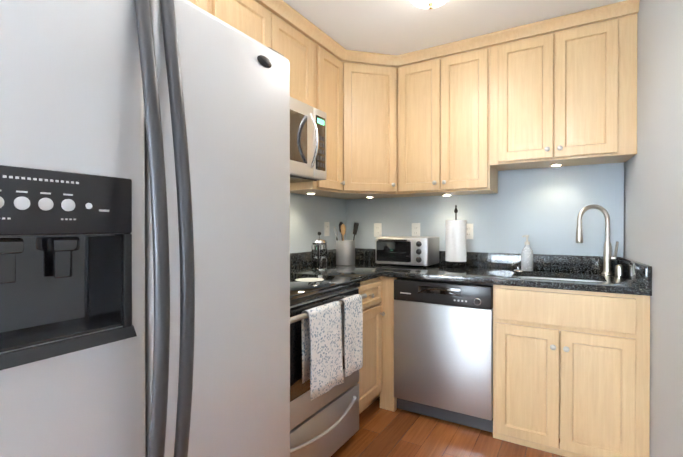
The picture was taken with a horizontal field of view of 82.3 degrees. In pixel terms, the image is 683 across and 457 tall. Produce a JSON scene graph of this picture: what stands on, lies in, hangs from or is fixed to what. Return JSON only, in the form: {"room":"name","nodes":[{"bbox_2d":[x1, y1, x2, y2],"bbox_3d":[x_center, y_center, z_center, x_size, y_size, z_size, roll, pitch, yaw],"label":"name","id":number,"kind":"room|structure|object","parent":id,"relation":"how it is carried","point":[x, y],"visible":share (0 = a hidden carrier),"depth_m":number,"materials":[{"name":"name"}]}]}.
{"room":"kitchen","nodes":[
{"label":"kitchen","id":0,"kind":"room"},
{"bbox_2d":[290,193,345,252],"bbox_3d":[-1.692,-0.008,0.624,0.100,2.430,6.800,0,0,31],"label":"wall","id":1,"kind":"structure","parent":0,"point":[310,215],"depth_m":2.99,"materials":[{"name":"blue paint"}]},
{"bbox_2d":[188,0,207,11],"bbox_3d":[-0.980,-0.901,1.359,0.358,0.528,1.058,0,0,31],"label":"upper cabinet","id":2,"kind":"object","parent":1,"relation":"attached to","point":[202,4],"depth_m":1.69,"materials":[{"name":"brown wood"}]},
{"bbox_2d":[208,0,312,106],"bbox_3d":[-0.499,-0.940,2.164,0.358,0.461,0.814,0,0,31],"label":"upper cabinet","id":3,"kind":"object","parent":1,"relation":"attached to","point":[256,21],"visible":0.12,"depth_m":2.12,"materials":[{"name":"brown wood"}]},
{"bbox_2d":[290,97,325,182],"bbox_3d":[-0.450,-0.499,2.139,0.471,0.416,0.809,0,0,31],"label":"microwave","id":4,"kind":"object","parent":3,"relation":"attached to","point":[307,143],"visible":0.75,"depth_m":2.22,"materials":[{"name":"grey metal"}]},
{"bbox_2d":[290,42,344,194],"bbox_3d":[-0.202,-0.705,2.664,0.358,0.935,0.342,0,0,31],"label":"upper cabinet","id":5,"kind":"object","parent":1,"relation":"attached to","point":[328,83],"visible":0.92,"depth_m":2.59,"materials":[{"name":"brown wood"}]},
{"bbox_2d":[324,222,328,235],"bbox_3d":[-0.116,0.004,3.154,0.006,0.116,0.072,0,0,31],"label":"outlet","id":6,"kind":"object","parent":1,"relation":"attached to","point":[326,228],"visible":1,"depth_m":3.15,"materials":[{"name":"white plastic"}]},
{"bbox_2d":[256,0,628,67],"bbox_3d":[-0.579,-1.249,-0.048,2.692,0.060,6.800,0,0,31],"label":"ceiling","id":7,"kind":"structure","parent":0,"point":[394,27],"depth_m":2.29,"materials":[{"name":"paint"}]},
{"bbox_2d":[410,0,447,8],"bbox_3d":[0.443,-1.158,1.939,0.256,0.143,0.256,0,0,31],"label":"flush ceiling light","id":8,"kind":"object","parent":7,"relation":"attached to","point":[428,4],"visible":1,"depth_m":1.95,"materials":[{"name":"white glass"}]},
{"bbox_2d":[331,397,564,456],"bbox_3d":[-0.579,1.241,-0.034,2.692,0.060,6.800,0,0,31],"label":"floor","id":9,"kind":"structure","parent":0,"point":[381,432],"depth_m":2.21,"materials":[{"name":"brown wood"}]},
{"bbox_2d":[0,0,289,456],"bbox_3d":[-0.739,0.308,1.138,0.970,1.789,0.913,0,0,31],"label":"refrigerator","id":10,"kind":"object","parent":9,"relation":"on","point":[144,228],"visible":1,"depth_m":0.84,"materials":[{"name":"grey metal"}]},
{"bbox_2d":[290,273,366,456],"bbox_3d":[-0.344,0.663,2.047,0.719,1.069,0.756,0,0,31],"label":"range","id":11,"kind":"object","parent":9,"relation":"on","point":[326,424],"visible":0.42,"depth_m":1.88,"materials":[{"name":"silver metal"}]},
{"bbox_2d":[301,301,343,400],"bbox_3d":[-0.083,0.551,1.798,0.062,0.397,0.271,0,0,31],"label":"dish towel","id":12,"kind":"object","parent":11,"relation":"hanging from","point":[322,354],"visible":1,"depth_m":1.75,"materials":[{"name":"white fabric"}]},
{"bbox_2d":[338,294,362,376],"bbox_3d":[0.045,0.543,2.012,0.062,0.384,0.190,0,0,31],"label":"dish towel","id":13,"kind":"object","parent":11,"relation":"hanging from","point":[352,328],"visible":0.98,"depth_m":2.00,"materials":[{"name":"white fabric"}]},
{"bbox_2d":[358,276,396,413],"bbox_3d":[0.092,0.754,2.818,0.713,0.879,1.006,0,0,31],"label":"base cabinet","id":14,"kind":"object","parent":9,"relation":"on","point":[376,376],"visible":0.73,"depth_m":2.54,"materials":[{"name":"brown wood"}]},
{"bbox_2d":[290,248,651,295],"bbox_3d":[0.659,0.245,2.477,2.034,0.140,1.006,0,0,31],"label":"countertop","id":15,"kind":"structure","parent":14,"relation":"on","point":[496,268],"depth_m":2.49,"materials":[{"name":"black stone"}]},
{"bbox_2d":[312,232,326,270],"bbox_3d":[-0.157,0.150,2.615,0.105,0.257,0.140,0,0,31],"label":"press","id":16,"kind":"object","parent":15,"relation":"on","point":[319,254],"visible":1,"depth_m":2.59,"materials":[{"name":"silver metal"}]},
{"bbox_2d":[333,222,358,264],"bbox_3d":[0.031,0.112,2.989,0.189,0.329,0.149,0,0,31],"label":"utensil crock","id":17,"kind":"object","parent":15,"relation":"on","point":[345,252],"visible":1,"depth_m":2.93,"materials":[{"name":"silver metal"}]},
{"bbox_2d":[376,236,438,267],"bbox_3d":[0.488,0.169,2.923,0.405,0.215,0.308,0,0,31],"label":"toaster oven","id":18,"kind":"object","parent":15,"relation":"on","point":[423,251],"visible":1,"depth_m":2.81,"materials":[{"name":"grey metal"}]},
{"bbox_2d":[442,205,469,268],"bbox_3d":[0.803,0.055,2.744,0.188,0.443,0.188,0,0,31],"label":"paper towel holder","id":19,"kind":"object","parent":15,"relation":"on","point":[456,242],"visible":1,"depth_m":2.69,"materials":[{"name":"white paper"}]},
{"bbox_2d":[521,235,532,270],"bbox_3d":[1.225,0.161,2.579,0.074,0.236,0.076,0,0,31],"label":"soap dispenser","id":20,"kind":"object","parent":15,"relation":"on","point":[527,258],"visible":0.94,"depth_m":2.55,"materials":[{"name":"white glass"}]},
{"bbox_2d":[519,276,601,281],"bbox_3d":[1.278,0.468,2.312,0.506,0.300,0.426,0,0,31],"label":"sink basin","id":21,"kind":"object","parent":15,"relation":"in","point":[559,279],"visible":0.02,"depth_m":2.48,"materials":[{"name":"silver metal"}]},
{"bbox_2d":[576,204,618,274],"bbox_3d":[1.558,0.066,2.385,0.223,0.428,0.134,0,0,31],"label":"faucet","id":22,"kind":"object","parent":15,"relation":"on","point":[608,257],"visible":1,"depth_m":2.38,"materials":[{"name":"silver metal"}]},
{"bbox_2d":[615,264,623,276],"bbox_3d":[1.636,0.246,2.300,0.044,0.069,0.043,0,0,31],"label":"air gap cap","id":23,"kind":"object","parent":15,"relation":"on","point":[619,269],"visible":0.98,"depth_m":2.28,"materials":[{"name":"silver metal"}]},
{"bbox_2d":[394,278,492,432],"bbox_3d":[0.744,0.761,2.621,0.604,0.867,0.620,0,0,31],"label":"dishwasher","id":24,"kind":"object","parent":9,"relation":"on","point":[443,350],"visible":0.96,"depth_m":2.36,"materials":[{"name":"grey metal"}]},
{"bbox_2d":[493,285,649,456],"bbox_3d":[1.314,0.757,2.291,0.709,0.879,0.658,0,0,31],"label":"base cabinet","id":25,"kind":"object","parent":9,"relation":"on","point":[571,369],"visible":0.92,"depth_m":2.02,"materials":[{"name":"brown wood"}]},
{"bbox_2d":[346,162,623,256],"bbox_3d":[0.919,-0.022,2.966,1.982,2.430,0.100,0,0,31],"label":"wall","id":26,"kind":"structure","parent":0,"point":[541,207],"depth_m":2.70,"materials":[{"name":"blue paint"}]},
{"bbox_2d":[309,61,410,198],"bbox_3d":[0.152,-0.707,3.005,0.617,0.935,0.609,0,0,31],"label":"upper cabinet","id":27,"kind":"object","parent":26,"relation":"attached to","point":[370,104],"visible":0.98,"depth_m":2.78,"materials":[{"name":"brown wood"}]},
{"bbox_2d":[374,223,381,236],"bbox_3d":[0.302,0.014,3.270,0.072,0.116,0.006,0,0,31],"label":"electrical outlet","id":28,"kind":"object","parent":26,"relation":"attached to","point":[377,229],"visible":0.98,"depth_m":3.27,"materials":[{"name":"white plastic"}]},
{"bbox_2d":[412,223,419,235],"bbox_3d":[0.590,0.015,3.099,0.072,0.116,0.006,0,0,31],"label":"electrical outlet","id":29,"kind":"object","parent":26,"relation":"attached to","point":[415,229],"visible":0.88,"depth_m":3.10,"materials":[{"name":"white plastic"}]},
{"bbox_2d":[397,47,497,196],"bbox_3d":[0.748,-0.706,2.795,0.639,0.935,0.358,0,0,31],"label":"upper cabinet","id":30,"kind":"object","parent":26,"relation":"attached to","point":[443,133],"visible":1,"depth_m":2.65,"materials":[{"name":"brown wood"}]},
{"bbox_2d":[467,224,472,238],"bbox_3d":[0.938,0.022,2.891,0.072,0.116,0.006,0,0,31],"label":"electrical outlet","id":31,"kind":"object","parent":26,"relation":"attached to","point":[469,231],"visible":0.65,"depth_m":2.88,"materials":[{"name":"white plastic"}]},
{"bbox_2d":[490,14,637,170],"bbox_3d":[1.351,-0.784,2.434,0.760,0.775,0.358,0,0,31],"label":"upper cabinet","id":32,"kind":"object","parent":26,"relation":"attached to","point":[567,97],"visible":1,"depth_m":2.29,"materials":[{"name":"brown wood"}]},
{"bbox_2d":[624,0,682,456],"bbox_3d":[0.315,-0.001,-0.575,0.100,2.430,6.827,0,0,27],"label":"wall","id":33,"kind":"structure","parent":0,"point":[653,202],"depth_m":1.72,"materials":[{"name":"grey paint"}]},
{"bbox_2d":[255,0,639,66],"bbox_3d":[0.236,-1.196,1.481,1.705,0.058,2.518,0,0,31],"label":"crown molding","id":34,"kind":"structure","parent":33,"relation":"attached to","point":[290,15],"depth_m":2.40,"materials":[{"name":"brown wood"}]}
]}

